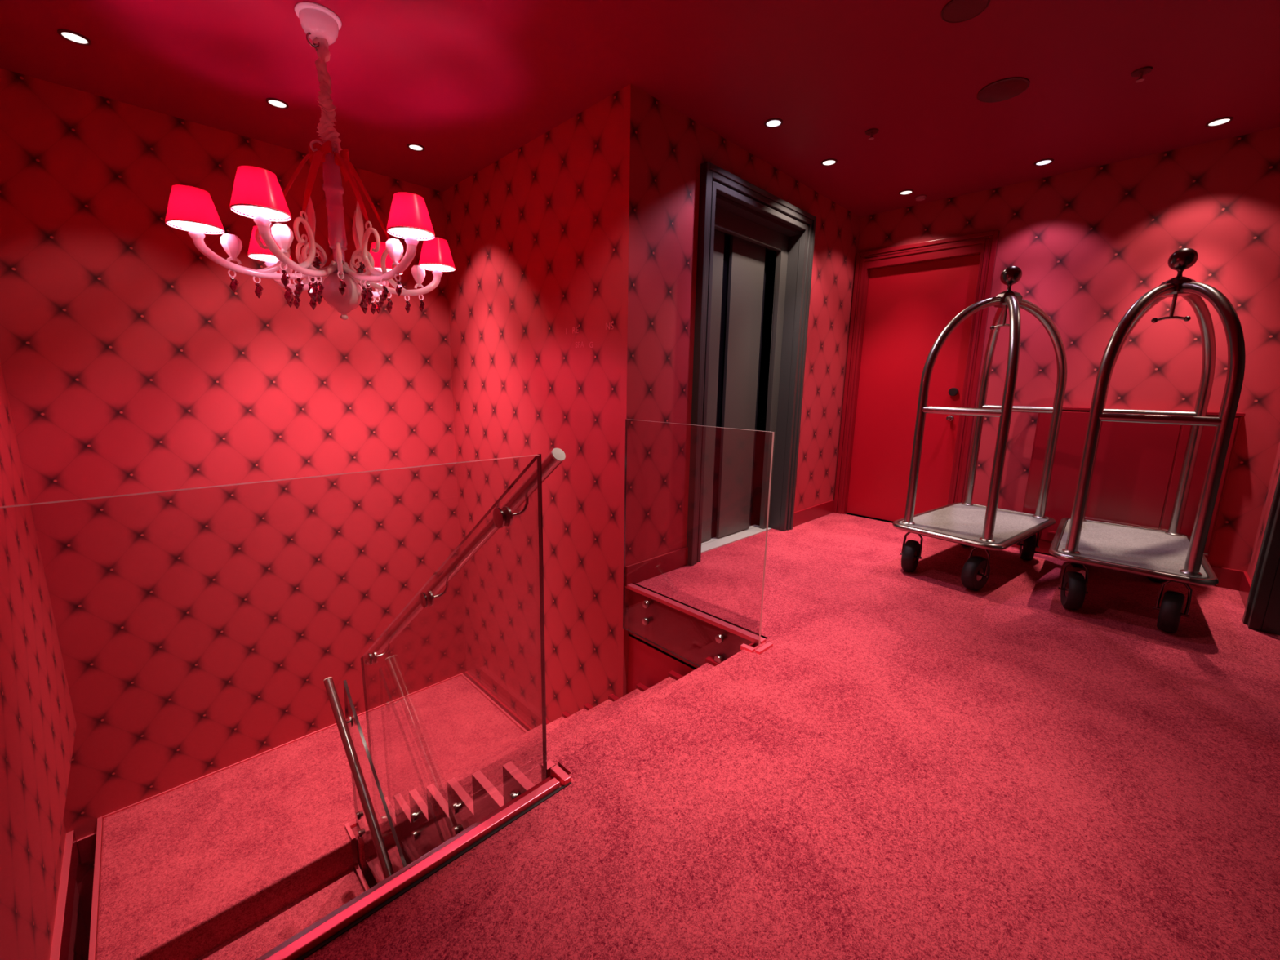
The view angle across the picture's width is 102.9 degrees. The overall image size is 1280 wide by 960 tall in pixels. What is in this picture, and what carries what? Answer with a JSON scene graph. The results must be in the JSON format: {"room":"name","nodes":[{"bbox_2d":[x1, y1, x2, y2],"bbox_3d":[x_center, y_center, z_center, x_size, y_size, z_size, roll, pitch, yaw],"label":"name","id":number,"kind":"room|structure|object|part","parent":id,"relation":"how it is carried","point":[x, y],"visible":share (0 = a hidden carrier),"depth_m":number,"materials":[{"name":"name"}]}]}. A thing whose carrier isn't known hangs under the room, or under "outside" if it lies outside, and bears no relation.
{"room":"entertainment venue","nodes":[
{"label":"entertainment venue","id":0,"kind":"room"},
{"bbox_2d":[0,359,88,959],"bbox_3d":[-0.946,1.290,0.410,0.200,5.580,6.730,-9,15,-44],"label":"wall","id":1,"kind":"structure","parent":0,"point":[37,722],"depth_m":2.11,"materials":[{"name":"fabric"}]},
{"bbox_2d":[49,830,78,959],"bbox_3d":[-2.349,2.335,2.009,0.045,0.150,2.829,-9,15,-44],"label":"baseboard","id":2,"kind":"structure","parent":1,"relation":"attached to","point":[64,913],"depth_m":2.62,"materials":[{"name":"red paint"}]},
{"bbox_2d":[88,816,102,959],"bbox_3d":[-2.256,2.248,2.085,0.021,0.036,2.829,-9,15,-44],"label":"trim","id":3,"kind":"structure","parent":1,"relation":"attached to","point":[95,906],"depth_m":2.62,"materials":[{"name":"red"}]},
{"bbox_2d":[0,67,466,942],"bbox_3d":[-2.511,0.662,3.603,2.745,5.580,0.100,-9,15,-44],"label":"wall","id":4,"kind":"structure","parent":0,"point":[200,632],"depth_m":3.17,"materials":[{"name":"fabric"}]},
{"bbox_2d":[76,831,96,863],"bbox_3d":[-3.289,2.198,3.050,0.093,0.160,0.017,-9,15,-44],"label":"baseboard","id":5,"kind":"structure","parent":4,"relation":"attached to","point":[86,845],"depth_m":3.04,"materials":[{"name":"red wood"}]},
{"bbox_2d":[102,673,461,819],"bbox_3d":[-2.428,1.911,3.862,2.274,0.036,0.011,-9,15,-44],"label":"trim","id":6,"kind":"structure","parent":4,"relation":"attached to","point":[460,674],"depth_m":3.57,"materials":[{"name":"red"}]},
{"bbox_2d":[0,454,546,779],"bbox_3d":[-0.699,0.614,1.044,1.185,1.243,0.016,-9,15,-44],"label":"glass balustrade","id":7,"kind":"object","parent":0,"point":[539,474],"visible":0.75,"depth_m":1.36,"materials":[{"name":"clear glass"}]},
{"bbox_2d":[95,675,524,959],"bbox_3d":[-1.990,2.099,3.433,2.258,0.220,1.258,-9,15,-44],"label":"floor","id":8,"kind":"structure","parent":0,"point":[186,870],"depth_m":3.01,"materials":[{"name":"carpet"}]},
{"bbox_2d":[255,775,571,959],"bbox_3d":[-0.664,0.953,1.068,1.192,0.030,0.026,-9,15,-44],"label":"trim","id":9,"kind":"structure","parent":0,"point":[327,929],"depth_m":1.18,"materials":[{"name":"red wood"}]},
{"bbox_2d":[443,84,631,728],"bbox_3d":[-0.804,0.666,3.745,0.080,5.580,2.100,-9,15,-44],"label":"wall","id":10,"kind":"structure","parent":0,"point":[537,237],"depth_m":3.31,"materials":[{"name":"fabric"}]},
{"bbox_2d":[461,671,532,733],"bbox_3d":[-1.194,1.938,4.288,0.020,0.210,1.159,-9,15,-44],"label":"baseboard","id":11,"kind":"structure","parent":10,"relation":"attached to","point":[494,698],"depth_m":4.24,"materials":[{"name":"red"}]},
{"bbox_2d":[565,322,613,347],"bbox_3d":[-0.294,-0.819,2.910,0.002,0.126,0.426,-9,15,-44],"label":"wall sign","id":12,"kind":"object","parent":10,"relation":"attached to","point":[609,322],"visible":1,"depth_m":2.96,"materials":[{"name":"red"}]},
{"bbox_2d":[625,583,765,644],"bbox_3d":[0.247,0.677,2.647,0.038,0.022,0.908,-9,15,-44],"label":"trim","id":13,"kind":"structure","parent":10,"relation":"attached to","point":[745,634],"depth_m":2.58,"materials":[{"name":"red wood"}]},
{"bbox_2d":[550,764,570,786],"bbox_3d":[-0.235,0.878,1.508,0.024,0.030,0.070,-9,15,-44],"label":"trim","id":14,"kind":"structure","parent":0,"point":[556,771],"depth_m":1.50,"materials":[{"name":"red wood"}]},
{"bbox_2d":[0,0,1279,228],"bbox_3d":[0.934,-1.815,1.736,5.440,0.100,7.030,-9,15,-44],"label":"ceiling","id":15,"kind":"structure","parent":0,"point":[472,83],"depth_m":2.38,"materials":[{"name":"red paint"}]},
{"bbox_2d":[57,29,91,45],"bbox_3d":[-2.442,-1.911,2.203,0.100,0.006,0.100,-9,15,-44],"label":"recessed light","id":16,"kind":"object","parent":15,"relation":"in","point":[73,37],"visible":1,"depth_m":2.20,"materials":[{"name":"white"}]},
{"bbox_2d":[265,97,288,108],"bbox_3d":[-1.922,-1.995,2.703,0.100,0.006,0.100,-9,15,-44],"label":"recessed light","id":17,"kind":"object","parent":15,"relation":"in","point":[277,103],"visible":1,"depth_m":2.70,"materials":[{"name":"white"}]},
{"bbox_2d":[164,1,455,319],"bbox_3d":[-1.333,-1.284,2.145,0.960,1.175,1.072,-1,11,-13],"label":"chandelier","id":18,"kind":"object","parent":15,"relation":"hanging from","point":[257,193],"visible":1,"depth_m":2.06,"materials":[{"name":"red glass"}]},
{"bbox_3d":[-1.681,-1.021,1.919,0.170,0.128,0.170,-9,15,-44],"label":"lamp shade","id":19,"kind":"part","parent":18,"relation":"part of","materials":[{"name":"red fabric"}]},
{"bbox_3d":[-1.510,-0.887,2.080,0.472,0.129,0.035,-7,13,-37],"label":"arm","id":20,"kind":"part","parent":18,"relation":"part of","materials":[{"name":"white glass"}]},
{"bbox_3d":[-1.300,-0.981,1.740,0.170,0.128,0.170,-9,15,-44],"label":"lamp shade","id":21,"kind":"part","parent":18,"relation":"part of","materials":[{"name":"red fabric"}]},
{"bbox_3d":[-1.747,-1.113,2.400,0.170,0.128,0.170,-9,15,-44],"label":"lamp shade","id":22,"kind":"part","parent":18,"relation":"part of","materials":[{"name":"red fabric"}]},
{"bbox_3d":[-1.308,-0.865,1.982,0.035,0.129,0.466,1,11,-2],"label":"arm","id":23,"kind":"part","parent":18,"relation":"part of","materials":[{"name":"white glass"}]},
{"bbox_3d":[-1.544,-0.935,2.330,0.493,0.129,0.035,6,12,26],"label":"arm","id":24,"kind":"part","parent":18,"relation":"part of","materials":[{"name":"white glass"}]},
{"bbox_3d":[-1.309,-0.805,2.245,0.158,0.196,0.158,-9,15,-44],"label":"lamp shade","id":25,"kind":"part","parent":18,"relation":"part of","materials":[{"name":"white glass"}]},
{"bbox_3d":[-1.315,-0.956,2.463,0.035,0.129,0.458,0,11,-4],"label":"arm","id":26,"kind":"part","parent":18,"relation":"part of","materials":[{"name":"white glass"}]},
{"bbox_3d":[-1.084,-0.882,2.093,0.495,0.129,0.035,7,12,29],"label":"arm","id":27,"kind":"part","parent":18,"relation":"part of","materials":[{"name":"white glass"}]},
{"bbox_3d":[-1.326,-1.150,2.642,0.170,0.128,0.170,-9,15,-44],"label":"lamp shade","id":28,"kind":"part","parent":18,"relation":"part of","materials":[{"name":"red fabric"}]},
{"bbox_3d":[-1.149,-0.941,2.404,0.035,0.129,0.455,10,14,38],"label":"arm","id":29,"kind":"part","parent":18,"relation":"part of","materials":[{"name":"white glass"}]},
{"bbox_3d":[-0.880,-1.013,1.952,0.170,0.128,0.170,-9,15,-44],"label":"lamp shade","id":30,"kind":"part","parent":18,"relation":"part of","materials":[{"name":"red fabric"}]},
{"bbox_3d":[-1.012,-1.124,2.535,0.170,0.128,0.170,-9,15,-44],"label":"lamp shade","id":31,"kind":"part","parent":18,"relation":"part of","materials":[{"name":"red fabric"}]},
{"bbox_2d":[407,143,424,151],"bbox_3d":[-1.399,-2.076,3.184,0.100,0.006,0.100,-9,15,-44],"label":"recessed light","id":32,"kind":"object","parent":15,"relation":"in","point":[415,147],"visible":1,"depth_m":3.18,"materials":[{"name":"white"}]},
{"bbox_2d":[764,118,782,128],"bbox_3d":[0.737,-1.967,2.812,0.100,0.006,0.100,-9,15,-44],"label":"recessed light","id":33,"kind":"object","parent":15,"relation":"in","point":[772,122],"visible":1,"depth_m":2.81,"materials":[{"name":"white"}]},
{"bbox_2d":[821,158,837,165],"bbox_3d":[1.220,-2.048,3.289,0.100,0.006,0.100,-9,15,-44],"label":"recessed light","id":34,"kind":"object","parent":15,"relation":"in","point":[830,162],"visible":1,"depth_m":3.28,"materials":[{"name":"white"}]},
{"bbox_2d":[865,128,879,140],"bbox_3d":[1.312,-1.955,2.890,0.072,0.038,0.072,-9,15,-44],"label":"sprinkler head","id":35,"kind":"object","parent":15,"relation":"attached to","point":[871,131],"visible":1,"depth_m":2.88},
{"bbox_2d":[898,189,913,195],"bbox_3d":[1.967,-2.124,3.768,0.100,0.006,0.100,-9,15,-44],"label":"recessed light","id":36,"kind":"object","parent":15,"relation":"in","point":[906,192],"visible":1,"depth_m":3.76,"materials":[{"name":"white"}]},
{"bbox_2d":[915,194,926,200],"bbox_3d":[2.116,-2.126,3.847,0.076,0.026,0.076,-9,15,-44],"label":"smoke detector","id":37,"kind":"object","parent":15,"relation":"attached to","point":[919,197],"visible":1,"depth_m":3.83,"materials":[{"name":"red"}]},
{"bbox_2d":[941,0,990,22],"bbox_3d":[1.235,-1.792,1.937,0.160,0.008,0.160,-9,15,-44],"label":"ceiling speaker","id":38,"kind":"object","parent":15,"relation":"attached to","point":[955,11],"visible":1,"depth_m":1.94,"materials":[{"name":"red plastic"}]},
{"bbox_2d":[977,76,1030,102],"bbox_3d":[1.753,-1.882,2.465,0.210,0.008,0.210,-9,15,-44],"label":"ceiling speaker","id":39,"kind":"object","parent":15,"relation":"attached to","point":[1007,88],"visible":1,"depth_m":2.45,"materials":[{"name":"red"}]},
{"bbox_2d":[1034,158,1053,165],"bbox_3d":[2.560,-2.013,3.233,0.100,0.006,0.100,-9,15,-44],"label":"recessed light","id":40,"kind":"object","parent":15,"relation":"in","point":[1044,162],"visible":1,"depth_m":3.23,"materials":[{"name":"white"}]},
{"bbox_2d":[1130,66,1152,82],"bbox_3d":[2.265,-1.828,2.307,0.072,0.038,0.072,-9,15,-44],"label":"sprinkler head","id":41,"kind":"object","parent":15,"relation":"attached to","point":[1139,73],"visible":1,"depth_m":2.30},
{"bbox_2d":[1204,116,1233,127],"bbox_3d":[3.084,-1.906,2.716,0.100,0.006,0.100,-9,15,-44],"label":"recessed light","id":42,"kind":"object","parent":15,"relation":"in","point":[1221,121],"visible":1,"depth_m":2.71,"materials":[{"name":"white"}]},
{"bbox_2d":[627,589,758,668],"bbox_3d":[0.245,0.823,2.690,0.007,0.298,0.889,-9,15,-44],"label":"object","id":43,"kind":"structure","parent":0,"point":[692,638],"depth_m":2.72,"materials":[{"name":"red"}]},
{"bbox_2d":[627,583,768,693],"bbox_3d":[-0.090,2.231,2.472,1.195,3.000,1.130,-9,15,-44],"label":"wall","id":44,"kind":"structure","parent":0,"point":[646,665],"depth_m":2.93,"materials":[{"name":"red paint"}]},
{"bbox_2d":[740,643,755,653],"bbox_3d":[0.479,0.752,2.269,0.026,0.022,0.062,-9,15,-44],"label":"trim","id":45,"kind":"structure","parent":44,"relation":"attached to","point":[748,648],"depth_m":2.26,"materials":[{"name":"red"}]},
{"bbox_2d":[755,641,773,654],"bbox_3d":[0.554,0.753,2.272,0.110,0.022,0.023,-9,15,-44],"label":"trim","id":46,"kind":"structure","parent":44,"relation":"attached to","point":[768,645],"depth_m":2.26,"materials":[{"name":"red wood"}]},
{"bbox_2d":[623,84,860,637],"bbox_3d":[0.888,-0.663,3.728,2.775,2.900,0.080,-9,15,-44],"label":"wall","id":47,"kind":"structure","parent":0,"point":[668,148],"depth_m":2.98,"materials":[{"name":"fabric"}]},
{"bbox_2d":[625,546,688,586],"bbox_3d":[0.113,0.524,3.122,0.546,0.122,0.015,-9,15,-44],"label":"baseboard","id":48,"kind":"structure","parent":47,"relation":"attached to","point":[654,566],"depth_m":3.10,"materials":[{"name":"red wood"}]},
{"bbox_2d":[686,161,816,565],"bbox_3d":[0.712,-0.709,3.628,1.297,2.399,0.298,-9,15,-44],"label":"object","id":49,"kind":"structure","parent":47,"relation":"in","point":[735,240],"depth_m":3.73,"materials":[{"name":"grey paint"}]},
{"bbox_3d":[0.439,-0.593,3.545,0.295,2.148,0.025,-9,15,-44],"label":"door","id":50,"kind":"part","parent":49,"relation":"part of","materials":[{"name":"grey metal"}]},
{"bbox_3d":[0.660,0.453,3.887,1.020,0.018,0.160,-9,15,-44],"label":"sill","id":51,"kind":"part","parent":49,"relation":"part of","materials":[{"name":"silver metal"}]},
{"bbox_3d":[0.627,-0.629,3.760,0.870,2.170,0.018,-9,15,-44],"label":"shaft panel","id":52,"kind":"part","parent":49,"relation":"part of","materials":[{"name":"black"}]},
{"bbox_3d":[0.753,-0.639,3.823,0.410,2.148,0.025,-9,15,-44],"label":"door","id":53,"kind":"part","parent":49,"relation":"part of","materials":[{"name":"grey metal"}]},
{"bbox_3d":[0.697,-0.650,3.653,1.073,2.254,0.040,-9,15,-44],"label":"frame","id":54,"kind":"part","parent":49,"relation":"part of","materials":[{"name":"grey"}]},
{"bbox_2d":[792,499,834,526],"bbox_3d":[1.520,0.292,4.494,0.818,0.122,0.016,-9,15,-44],"label":"baseboard","id":55,"kind":"structure","parent":47,"relation":"attached to","point":[807,514],"depth_m":4.48,"materials":[{"name":"red wood"}]},
{"bbox_2d":[303,512,1279,959],"bbox_3d":[1.561,1.078,1.509,5.140,0.320,4.800,-9,15,-44],"label":"floor","id":56,"kind":"structure","parent":0,"point":[920,764],"depth_m":1.49,"materials":[{"name":"carpet"}]},
{"bbox_2d":[622,418,774,666],"bbox_3d":[0.236,0.332,2.567,0.060,1.218,0.901,-9,15,-44],"label":"glass balustrade","id":57,"kind":"object","parent":56,"relation":"attached to","point":[719,638],"visible":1,"depth_m":2.68,"materials":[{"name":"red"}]},
{"bbox_2d":[892,266,1066,591],"bbox_3d":[2.220,-0.357,3.238,1.116,1.887,0.626,-7,13,-37],"label":"luggage cart","id":58,"kind":"object","parent":56,"relation":"on","point":[988,527],"visible":1,"depth_m":3.15,"materials":[{"name":"silver metal"}]},
{"bbox_3d":[1.949,-0.417,3.166,0.521,1.410,0.051,-1,11,-12],"label":"arched post","id":59,"kind":"part","parent":58,"relation":"part of","materials":[{"name":"silver metal"}]},
{"bbox_3d":[2.349,-0.466,3.470,0.051,1.410,0.521,6,12,26],"label":"arched post","id":60,"kind":"part","parent":58,"relation":"part of","materials":[{"name":"silver metal"}]},
{"bbox_3d":[2.095,-0.379,2.981,0.051,1.410,0.521,6,12,26],"label":"arched post","id":61,"kind":"part","parent":58,"relation":"part of","materials":[{"name":"silver metal"}]},
{"bbox_3d":[2.235,-1.162,3.086,0.032,0.041,0.032,-7,13,-37],"label":"finial stem","id":62,"kind":"part","parent":58,"relation":"part of","materials":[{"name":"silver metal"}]},
{"bbox_3d":[2.494,-0.429,3.285,0.521,1.410,0.051,-1,11,-12],"label":"arched post","id":63,"kind":"part","parent":58,"relation":"part of","materials":[{"name":"silver metal"}]},
{"bbox_2d":[1017,405,1245,560],"bbox_3d":[3.128,0.057,3.355,0.111,1.038,0.955,-9,15,-44],"label":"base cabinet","id":64,"kind":"object","parent":56,"relation":"on","point":[1138,466],"visible":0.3,"depth_m":3.30,"materials":[{"name":"red"}]},
{"bbox_3d":[2.838,-0.033,3.620,0.008,0.910,0.112,-9,15,-44],"label":"door","id":65,"kind":"part","parent":64,"relation":"part of","materials":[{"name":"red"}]},
{"bbox_3d":[3.084,0.018,3.376,0.008,0.910,0.572,-9,15,-44],"label":"door","id":66,"kind":"part","parent":64,"relation":"part of","materials":[{"name":"red"}]},
{"bbox_3d":[3.366,0.075,3.096,0.008,0.910,0.215,-9,15,-44],"label":"door","id":67,"kind":"part","parent":64,"relation":"part of","materials":[{"name":"red wood"}]},
{"bbox_2d":[1048,248,1245,633],"bbox_3d":[2.785,-0.264,2.795,0.626,1.887,1.116,11,14,41],"label":"luggage cart","id":68,"kind":"object","parent":56,"relation":"on","point":[1163,557],"visible":1,"depth_m":2.60,"materials":[{"name":"silver metal"}]},
{"bbox_3d":[2.533,-0.314,2.678,0.260,1.410,0.482,11,14,41],"label":"arched post","id":69,"kind":"part","parent":68,"relation":"part of","materials":[{"name":"silver metal"}]},
{"bbox_3d":[2.868,-0.377,3.046,0.051,1.410,0.521,4,11,17],"label":"arched post","id":70,"kind":"part","parent":68,"relation":"part of","materials":[{"name":"silver metal"}]},
{"bbox_3d":[2.751,-0.853,2.726,0.027,0.027,0.027,11,14,41],"label":"hook knob","id":71,"kind":"part","parent":68,"relation":"part of","materials":[{"name":"silver metal"}]},
{"bbox_3d":[2.799,-1.069,2.644,0.032,0.041,0.032,11,14,41],"label":"finial stem","id":72,"kind":"part","parent":68,"relation":"part of","materials":[{"name":"silver metal"}]},
{"bbox_3d":[2.840,-0.837,2.647,0.027,0.027,0.027,11,14,41],"label":"hook knob","id":73,"kind":"part","parent":68,"relation":"part of","materials":[{"name":"silver metal"}]},
{"bbox_3d":[3.044,-0.344,2.888,0.521,1.410,0.051,-3,11,-22],"label":"arched post","id":74,"kind":"part","parent":68,"relation":"part of","materials":[{"name":"silver metal"}]},
{"bbox_3d":[2.704,-0.282,2.521,0.051,1.410,0.521,4,11,17],"label":"arched post","id":75,"kind":"part","parent":68,"relation":"part of","materials":[{"name":"silver metal"}]},
{"bbox_2d":[857,127,1279,572],"bbox_3d":[2.770,-0.632,3.745,0.080,2.900,2.710,-9,15,-44],"label":"wall","id":76,"kind":"structure","parent":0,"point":[1086,244],"depth_m":3.20,"materials":[{"name":"fabric"}]},
{"bbox_2d":[833,229,999,521],"bbox_3d":[2.229,-0.752,4.255,0.112,2.288,1.020,-9,15,-44],"label":"door","id":77,"kind":"structure","parent":76,"relation":"attached to","point":[904,296],"depth_m":4.23,"materials":[{"name":"red wood"}]},
{"bbox_3d":[2.454,-0.491,4.044,0.064,0.048,0.048,-9,15,-44],"label":"knob","id":78,"kind":"part","parent":77,"relation":"part of","materials":[{"name":"silver metal"}]},
{"bbox_2d":[1011,543,1246,590],"bbox_3d":[3.074,0.497,3.555,0.016,0.122,1.495,-9,15,-44],"label":"baseboard","id":79,"kind":"structure","parent":76,"relation":"attached to","point":[1228,578],"depth_m":3.08,"materials":[{"name":"red"}]},
{"bbox_2d":[1247,441,1279,582],"bbox_3d":[3.561,-0.165,1.331,2.250,2.900,2.100,-9,15,-44],"label":"wall","id":80,"kind":"structure","parent":0,"point":[1276,469],"depth_m":2.88,"materials":[{"name":"fabric"}]},
{"bbox_2d":[1238,571,1251,607],"bbox_3d":[3.355,0.642,2.808,0.654,0.122,0.016,-9,15,-44],"label":"baseboard","id":81,"kind":"structure","parent":80,"relation":"attached to","point":[1246,582],"depth_m":2.91,"materials":[{"name":"red wood"}]},
{"bbox_2d":[1242,472,1279,635],"bbox_3d":[2.737,-0.347,1.887,1.350,2.392,0.205,-9,15,-44],"label":"door","id":82,"kind":"structure","parent":80,"relation":"in","point":[1262,610],"depth_m":2.50,"materials":[{"name":"grey paint"}]},
{"bbox_3d":[-1.394,3.679,3.034,2.640,0.100,3.330,-9,15,-44],"label":"floor","id":83,"kind":"structure","parent":0,"visible":0},
{"bbox_2d":[195,815,384,959],"bbox_3d":[-1.462,2.981,2.221,1.124,1.530,1.807,-9,15,-44],"label":"staircase","id":84,"kind":"structure","parent":83,"relation":"on","point":[264,936],"depth_m":2.71,"materials":[{"name":"carpet"}]},
{"bbox_2d":[343,680,406,888],"bbox_3d":[-1.152,2.336,2.516,0.035,2.310,1.455,-9,15,-44],"label":"glass balustrade","id":85,"kind":"object","parent":84,"relation":"attached to","point":[346,691],"visible":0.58,"depth_m":2.70,"materials":[{"name":"clear glass"}]},
{"bbox_2d":[323,676,394,879],"bbox_3d":[-1.190,1.731,2.410,0.105,1.136,1.464,-9,15,-44],"label":"handrail","id":86,"kind":"object","parent":85,"relation":"attached to","point":[375,833],"visible":0.74,"depth_m":2.53,"materials":[{"name":"silver metal"}]},
{"bbox_2d":[377,642,755,872],"bbox_3d":[-0.533,2.146,2.837,1.136,2.976,1.827,-9,15,-44],"label":"staircase","id":87,"kind":"structure","parent":83,"relation":"on","point":[483,784],"depth_m":2.38,"materials":[{"name":"carpet"}]},
{"bbox_2d":[360,453,546,866],"bbox_3d":[-0.928,1.133,2.229,0.041,2.708,1.804,-9,15,-44],"label":"glass balustrade","id":88,"kind":"object","parent":87,"relation":"attached to","point":[455,806],"visible":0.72,"depth_m":2.06,"materials":[{"name":"clear glass"}]},
{"bbox_2d":[364,448,565,665],"bbox_3d":[-0.970,0.520,2.243,0.128,1.521,2.011,-9,15,-44],"label":"handrail","id":89,"kind":"object","parent":88,"relation":"attached to","point":[501,517],"visible":1,"depth_m":1.82,"materials":[{"name":"silver metal"}]},
{"bbox_3d":[-0.141,1.697,3.154,0.033,2.196,1.807,-9,15,-44],"label":"skirting","id":90,"kind":"part","parent":87,"relation":"part of","materials":[{"name":"red carpet"}]}
]}

